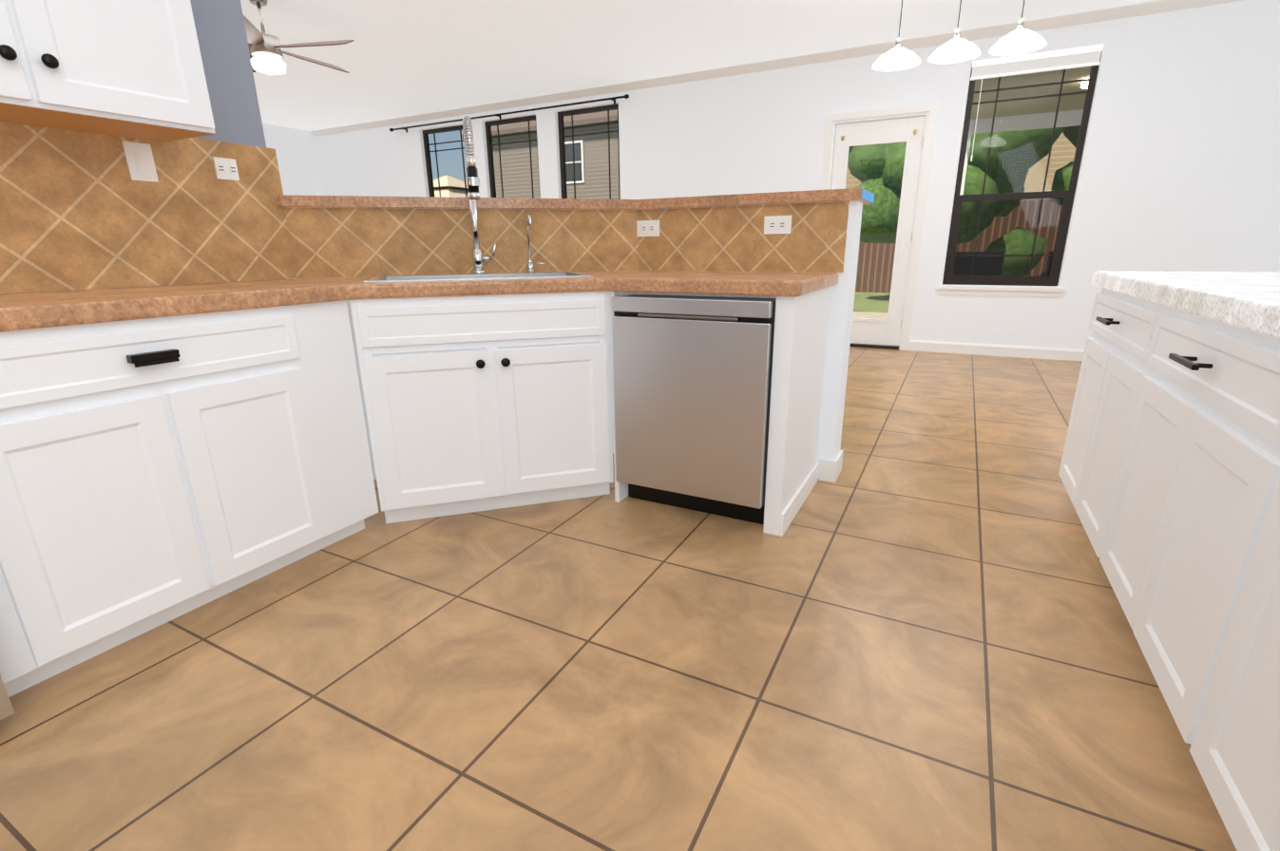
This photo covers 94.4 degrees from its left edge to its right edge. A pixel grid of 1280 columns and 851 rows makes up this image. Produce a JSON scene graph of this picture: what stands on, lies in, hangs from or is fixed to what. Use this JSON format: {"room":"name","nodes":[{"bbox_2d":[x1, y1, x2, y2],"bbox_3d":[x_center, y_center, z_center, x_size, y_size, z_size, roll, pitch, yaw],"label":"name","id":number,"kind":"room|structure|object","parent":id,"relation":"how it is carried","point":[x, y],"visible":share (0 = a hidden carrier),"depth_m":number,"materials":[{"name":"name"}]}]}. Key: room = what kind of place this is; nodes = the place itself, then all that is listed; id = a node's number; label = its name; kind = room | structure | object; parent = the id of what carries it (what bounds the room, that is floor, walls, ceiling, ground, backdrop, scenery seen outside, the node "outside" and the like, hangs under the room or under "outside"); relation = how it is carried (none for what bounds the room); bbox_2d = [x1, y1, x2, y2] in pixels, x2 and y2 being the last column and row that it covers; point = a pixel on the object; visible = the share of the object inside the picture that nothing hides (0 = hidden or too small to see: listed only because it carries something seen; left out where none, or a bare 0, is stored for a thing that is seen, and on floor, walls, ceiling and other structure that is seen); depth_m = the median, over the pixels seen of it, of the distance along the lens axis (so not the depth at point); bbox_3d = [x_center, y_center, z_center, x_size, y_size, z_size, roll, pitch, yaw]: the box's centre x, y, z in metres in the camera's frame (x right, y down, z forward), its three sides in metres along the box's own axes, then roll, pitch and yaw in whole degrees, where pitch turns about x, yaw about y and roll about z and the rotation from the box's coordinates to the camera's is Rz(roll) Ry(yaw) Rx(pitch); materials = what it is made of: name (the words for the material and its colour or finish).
{"room":"kitchen","nodes":[
{"label":"kitchen","id":0,"kind":"room"},
{"bbox_2d":[2,0,277,294],"bbox_3d":[-2.768,-0.336,-0.017,0.120,2.759,5.498,8,19,27],"label":"wall","id":1,"kind":"structure","parent":0,"point":[219,26],"depth_m":2.13,"materials":[{"name":"grey paint"}]},
{"bbox_2d":[0,0,215,142],"bbox_3d":[-1.645,-1.332,1.382,0.354,1.085,0.880,8,19,27],"label":"upper cabinet","id":2,"kind":"object","parent":1,"relation":"attached to","point":[130,68],"visible":1,"depth_m":1.61,"materials":[{"name":"white wood"}]},
{"bbox_2d":[121,140,158,182],"bbox_3d":[-1.622,-0.857,1.928,0.012,0.115,0.075,8,19,27],"label":"light switch","id":3,"kind":"object","parent":1,"relation":"attached to","point":[140,161],"visible":1,"depth_m":1.92,"materials":[{"name":"white plastic"}]},
{"bbox_2d":[0,121,296,294],"bbox_3d":[-2.096,-0.458,1.129,0.008,0.488,2.930,8,19,27],"label":"backsplash","id":4,"kind":"structure","parent":1,"relation":"attached to","point":[79,210],"depth_m":1.93,"materials":[{"name":"tile"}]},
{"bbox_2d":[212,156,239,180],"bbox_3d":[-1.500,-0.931,2.151,0.008,0.072,0.075,8,19,27],"label":"electrical outlet","id":5,"kind":"object","parent":1,"relation":"attached to","point":[225,168],"visible":1,"depth_m":2.15,"materials":[{"name":"white plastic"}]},
{"bbox_2d":[285,208,639,278],"bbox_3d":[-0.708,-0.806,2.604,1.478,0.274,0.008,-6,17,-16],"label":"backsplash","id":6,"kind":"structure","parent":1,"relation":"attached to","point":[345,242],"depth_m":2.57,"materials":[{"name":"tile"}]},
{"bbox_2d":[262,122,324,195],"bbox_3d":[-7.492,-1.792,4.989,0.140,2.760,10.598,8,19,27],"label":"wall","id":7,"kind":"structure","parent":0,"point":[297,160],"depth_m":8.86,"materials":[{"name":"white paint"}]},
{"bbox_2d":[285,207,621,479],"bbox_3d":[-0.769,-0.371,2.745,1.165,1.189,1.050,8,19,27],"label":"wall","id":8,"kind":"structure","parent":0,"point":[348,301],"depth_m":2.67,"materials":[{"name":"white paint"}]},
{"bbox_2d":[276,188,874,210],"bbox_3d":[-0.324,-0.949,2.507,2.303,0.042,1.362,8,19,27],"label":"bar","id":9,"kind":"object","parent":8,"relation":"on","point":[864,196],"visible":0.77,"depth_m":2.49,"materials":[{"name":"laminate"}]},
{"bbox_2d":[0,346,1236,850],"bbox_3d":[-2.384,0.257,2.886,11.580,0.060,10.740,8,19,27],"label":"floor","id":10,"kind":"structure","parent":0,"point":[910,630],"depth_m":1.44,"materials":[{"name":"tile"}]},
{"bbox_2d":[0,675,15,720],"bbox_3d":[-1.835,0.173,0.975,0.727,1.192,0.758,8,19,27],"label":"range","id":11,"kind":"object","parent":10,"relation":"on","point":[7,710],"visible":1,"depth_m":1.29,"materials":[{"name":"silver metal"}]},
{"bbox_2d":[0,300,378,697],"bbox_3d":[-1.463,0.090,1.803,0.652,0.864,1.021,8,19,27],"label":"base cabinet","id":12,"kind":"object","parent":10,"relation":"on","point":[156,472],"visible":0.96,"depth_m":1.56,"materials":[{"name":"white wood"}]},
{"bbox_2d":[349,291,613,523],"bbox_3d":[-0.617,-0.122,2.474,0.899,0.864,0.612,-6,17,-16],"label":"base cabinet","id":13,"kind":"object","parent":10,"relation":"on","point":[478,403],"visible":0.96,"depth_m":2.21,"materials":[{"name":"white wood"}]},
{"bbox_2d":[0,274,608,331],"bbox_3d":[-0.898,-0.473,2.065,1.260,0.049,2.289,8,19,27],"label":"countertop","id":14,"kind":"structure","parent":13,"relation":"on","point":[26,311],"depth_m":1.73,"materials":[{"name":"stone"}]},
{"bbox_2d":[363,271,592,283],"bbox_3d":[-0.636,-0.504,2.410,0.815,0.206,0.460,-6,17,-16],"label":"sink","id":15,"kind":"object","parent":14,"relation":"in","point":[463,277],"visible":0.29,"depth_m":2.43,"materials":[{"name":"silver metal"}]},
{"bbox_2d":[462,114,496,273],"bbox_3d":[-0.667,-0.920,2.394,0.176,0.599,0.191,8,19,27],"label":"faucet","id":16,"kind":"object","parent":14,"relation":"on","point":[472,180],"visible":1,"depth_m":2.31,"materials":[{"name":"silver metal"}]},
{"bbox_2d":[526,214,545,272],"bbox_3d":[-0.470,-0.780,2.546,0.085,0.240,0.094,8,19,27],"label":"filter faucet","id":17,"kind":"object","parent":14,"relation":"on","point":[529,267],"visible":1,"depth_m":2.58,"materials":[{"name":"silver metal"}]},
{"bbox_2d":[611,294,776,524],"bbox_3d":[0.307,-0.118,2.454,0.605,0.848,0.615,8,19,27],"label":"dishwasher","id":18,"kind":"object","parent":10,"relation":"on","point":[692,384],"visible":0.79,"depth_m":2.17,"materials":[{"name":"silver metal"}]},
{"bbox_2d":[610,286,830,536],"bbox_3d":[0.345,-0.128,2.460,0.708,0.864,0.606,8,19,27],"label":"base cabinet","id":19,"kind":"object","parent":10,"relation":"on","point":[798,362],"visible":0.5,"depth_m":2.17,"materials":[{"name":"white wood"}]},
{"bbox_2d":[580,270,838,296],"bbox_3d":[0.069,-0.600,2.450,1.335,0.049,0.669,8,19,27],"label":"countertop","id":20,"kind":"structure","parent":19,"relation":"on","point":[736,283],"depth_m":2.10,"materials":[{"name":"stone"}]},
{"bbox_2d":[1058,287,1142,537],"bbox_3d":[1.941,0.031,1.874,0.841,0.864,0.823,8,19,27],"label":"base cabinet","id":21,"kind":"object","parent":10,"relation":"on","point":[1114,321],"depth_m":2.04,"materials":[{"name":"white wood"}]},
{"bbox_2d":[1090,270,1279,339],"bbox_3d":[0.845,0.207,-0.259,0.897,0.052,5.585,8,19,27],"label":"countertop","id":22,"kind":"structure","parent":21,"relation":"on","point":[1249,300],"depth_m":1.42,"materials":[{"name":"stone"}]},
{"bbox_2d":[1088,299,1271,694],"bbox_3d":[1.565,0.240,1.193,0.841,0.864,0.787,8,19,27],"label":"base cabinet","id":23,"kind":"object","parent":10,"relation":"on","point":[1169,472],"depth_m":1.37,"materials":[{"name":"white wood"}]},
{"bbox_2d":[1162,337,1279,850],"bbox_3d":[1.198,0.445,0.528,0.841,0.864,0.787,8,19,27],"label":"base cabinet","id":24,"kind":"object","parent":10,"relation":"on","point":[1222,695],"depth_m":1.01,"materials":[{"name":"white wood"}]},
{"bbox_2d":[240,0,1159,131],"bbox_3d":[-2.414,-2.443,2.072,11.580,0.060,10.740,8,19,27],"label":"ceiling","id":25,"kind":"structure","parent":0,"point":[399,58],"depth_m":5.17,"materials":[{"name":"white paint"}]},
{"bbox_2d":[243,0,354,75],"bbox_3d":[-2.698,-2.822,4.314,1.289,0.499,1.239,8,19,27],"label":"ceiling fan","id":26,"kind":"object","parent":25,"relation":"hanging from","point":[266,51],"visible":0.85,"depth_m":4.24,"materials":[{"name":"brown wood"}]},
{"bbox_2d":[872,0,920,71],"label":"pendant light","id":27,"kind":"object","parent":25,"relation":"hanging from","point":[898,58],"depth_m":3.71,"materials":[{"name":"white glass"}]},
{"bbox_2d":[928,0,980,63],"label":"pendant light","id":28,"kind":"object","parent":25,"relation":"hanging from","point":[957,49],"depth_m":3.57,"materials":[{"name":"white glass"}]},
{"bbox_2d":[989,0,1046,56],"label":"pendant light","id":29,"kind":"object","parent":25,"relation":"hanging from","point":[1019,40],"depth_m":3.42,"materials":[{"name":"white glass"}]},
{"bbox_2d":[649,200,862,478],"bbox_3d":[0.439,-0.403,2.805,1.037,1.189,0.150,8,19,27],"label":"wall","id":30,"kind":"structure","parent":0,"point":[838,340],"depth_m":2.53,"materials":[{"name":"white paint"}]},
{"bbox_2d":[636,220,659,236],"bbox_3d":[0.038,-0.919,2.763,0.115,0.072,0.008,8,19,27],"label":"outlet","id":31,"kind":"object","parent":30,"relation":"attached to","point":[647,228],"visible":1,"depth_m":2.76,"materials":[{"name":"white plastic"}]},
{"bbox_2d":[638,201,849,272],"bbox_3d":[0.412,-0.817,2.599,0.945,0.274,0.008,8,19,27],"label":"backsplash","id":32,"kind":"structure","parent":30,"relation":"attached to","point":[727,238],"depth_m":2.57,"materials":[{"name":"tile"}]},
{"bbox_2d":[764,215,791,234],"bbox_3d":[0.578,-0.843,2.489,0.115,0.072,0.008,8,19,27],"label":"outlet","id":33,"kind":"object","parent":30,"relation":"attached to","point":[777,224],"visible":1,"depth_m":2.49,"materials":[{"name":"white plastic"}]},
{"bbox_2d":[314,0,1279,349],"bbox_3d":[0.072,-2.472,6.960,11.580,2.760,0.140,8,19,27],"label":"wall","id":34,"kind":"structure","parent":0,"point":[1179,165],"depth_m":5.23,"materials":[{"name":"white paint"}]},
{"bbox_2d":[422,125,467,197],"bbox_3d":[-2.593,-3.123,8.242,0.846,1.852,0.059,8,19,27],"label":"living room window","id":35,"kind":"structure","parent":34,"relation":"in","point":[426,133],"depth_m":8.16,"materials":[{"name":"brown metal"}]},
{"bbox_2d":[389,94,629,132],"bbox_3d":[-1.782,-3.869,7.405,3.786,0.070,0.108,8,19,27],"label":"curtain rod","id":36,"kind":"object","parent":34,"relation":"attached to","point":[625,96],"visible":1,"depth_m":7.21,"materials":[{"name":"brown metal"}]},
{"bbox_2d":[484,114,540,198],"bbox_3d":[-1.598,-2.981,7.737,0.856,1.852,0.059,8,19,27],"label":"living room window","id":37,"kind":"structure","parent":34,"relation":"in","point":[498,123],"depth_m":7.63,"materials":[{"name":"brown metal"}]},
{"bbox_2d":[557,103,620,199],"bbox_3d":[-0.583,-2.837,7.221,0.871,1.852,0.059,8,19,27],"label":"living room window","id":38,"kind":"structure","parent":34,"relation":"in","point":[562,128],"depth_m":7.10,"materials":[{"name":"brown metal"}]},
{"bbox_2d":[310,0,1244,136],"bbox_3d":[0.011,-3.733,6.487,11.300,0.069,0.060,8,19,27],"label":"crown molding","id":39,"kind":"structure","parent":34,"relation":"attached to","point":[1116,12],"depth_m":5.63,"materials":[{"name":"white wood"}]},
{"bbox_2d":[831,115,925,349],"bbox_3d":[2.277,-1.851,5.892,0.815,2.141,0.133,8,19,27],"label":"patio door","id":40,"kind":"structure","parent":34,"relation":"in","point":[875,334],"depth_m":5.76,"materials":[{"name":"white wood"}]},
{"bbox_2d":[821,102,937,350],"bbox_3d":[2.282,-1.902,5.905,0.970,2.230,0.157,8,19,27],"label":"door frame","id":41,"kind":"structure","parent":34,"relation":"attached to","point":[924,174],"depth_m":5.63,"materials":[{"name":"white wood"}]},
{"bbox_2d":[908,340,1084,361],"bbox_3d":[3.871,-0.638,5.336,2.660,0.105,0.016,8,19,27],"label":"baseboard","id":42,"kind":"structure","parent":34,"relation":"attached to","point":[1040,353],"depth_m":5.58,"materials":[{"name":"white wood"}]},
{"bbox_2d":[936,53,1101,297],"bbox_3d":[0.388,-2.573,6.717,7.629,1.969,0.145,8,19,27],"label":"window","id":43,"kind":"structure","parent":34,"relation":"in","point":[1011,238],"depth_m":5.36,"materials":[{"name":"brown metal"}]},
{"bbox_2d":[970,44,1103,161],"bbox_3d":[3.296,-2.716,5.055,0.915,0.797,0.044,8,19,27],"label":"window blind","id":44,"kind":"object","parent":43,"relation":"attached to","point":[1061,59],"visible":1,"depth_m":4.94,"materials":[{"name":"white plastic"}]},
{"label":"outside","id":45,"kind":"structure","parent":0,"visible":0},
{"bbox_2d":[853,291,890,312],"bbox_3d":[13.086,-7.726,29.000,80.000,0.060,51.999,8,19,27],"label":"lawn","id":46,"kind":"structure","parent":45,"point":[869,297],"depth_m":11.55,"materials":[{"name":"green plant"}]},
{"bbox_2d":[433,175,468,197],"bbox_3d":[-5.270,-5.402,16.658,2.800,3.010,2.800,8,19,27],"label":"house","id":47,"kind":"structure","parent":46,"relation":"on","point":[455,186],"depth_m":15.77,"materials":[{"name":"beige"}]},
{"bbox_2d":[461,109,619,199],"bbox_3d":[0.749,-11.523,27.244,13.600,8.490,10.300,8,19,27],"label":"house","id":48,"kind":"structure","parent":46,"relation":"on","point":[515,188],"depth_m":23.80,"materials":[{"name":"grey"}]},
{"bbox_2d":[852,311,887,319],"bbox_3d":[4.233,-1.135,7.289,8.500,0.040,3.599,8,19,27],"label":"patio","id":49,"kind":"structure","parent":46,"relation":"on","point":[867,315],"depth_m":9.05,"materials":[{"name":"beige concrete"}]},
{"bbox_2d":[948,284,1009,286],"bbox_3d":[3.910,-1.555,6.982,0.660,0.950,0.600,12,21,36],"label":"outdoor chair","id":50,"kind":"object","parent":49,"relation":"on","point":[966,284],"depth_m":6.77,"materials":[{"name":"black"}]},
{"bbox_2d":[960,66,1090,194],"bbox_3d":[6.227,-2.186,5.747,5.850,2.820,3.399,8,19,27],"label":"porch roof","id":51,"kind":"structure","parent":49,"relation":"on","point":[1025,117],"depth_m":7.16,"materials":[{"name":"beige"}]},
{"bbox_2d":[855,241,1021,292],"bbox_3d":[3.058,-3.106,10.547,32.100,1.960,8.040,8,19,27],"label":"fence","id":52,"kind":"object","parent":46,"relation":"on","point":[869,260],"depth_m":13.76,"materials":[{"name":"brown wood"}]},
{"bbox_2d":[847,126,1066,243],"bbox_3d":[5.293,-4.089,10.419,3.372,3.924,3.186,8,19,27],"label":"tree","id":53,"kind":"object","parent":46,"relation":"on","point":[994,178],"depth_m":9.48,"materials":[{"name":"green plant"}]},
{"bbox_2d":[845,132,1075,192],"bbox_3d":[14.886,-10.728,20.578,16.800,10.510,10.800,8,19,27],"label":"house","id":54,"kind":"structure","parent":46,"relation":"on","point":[1060,160],"depth_m":17.32,"materials":[{"name":"beige"}]},
{"bbox_2d":[1050,125,1080,191],"bbox_3d":[7.729,-4.639,9.322,3.405,5.525,3.123,8,19,27],"label":"tree","id":55,"kind":"object","parent":46,"relation":"on","point":[1059,183],"depth_m":9.73,"materials":[{"name":"green plant"}]}
]}

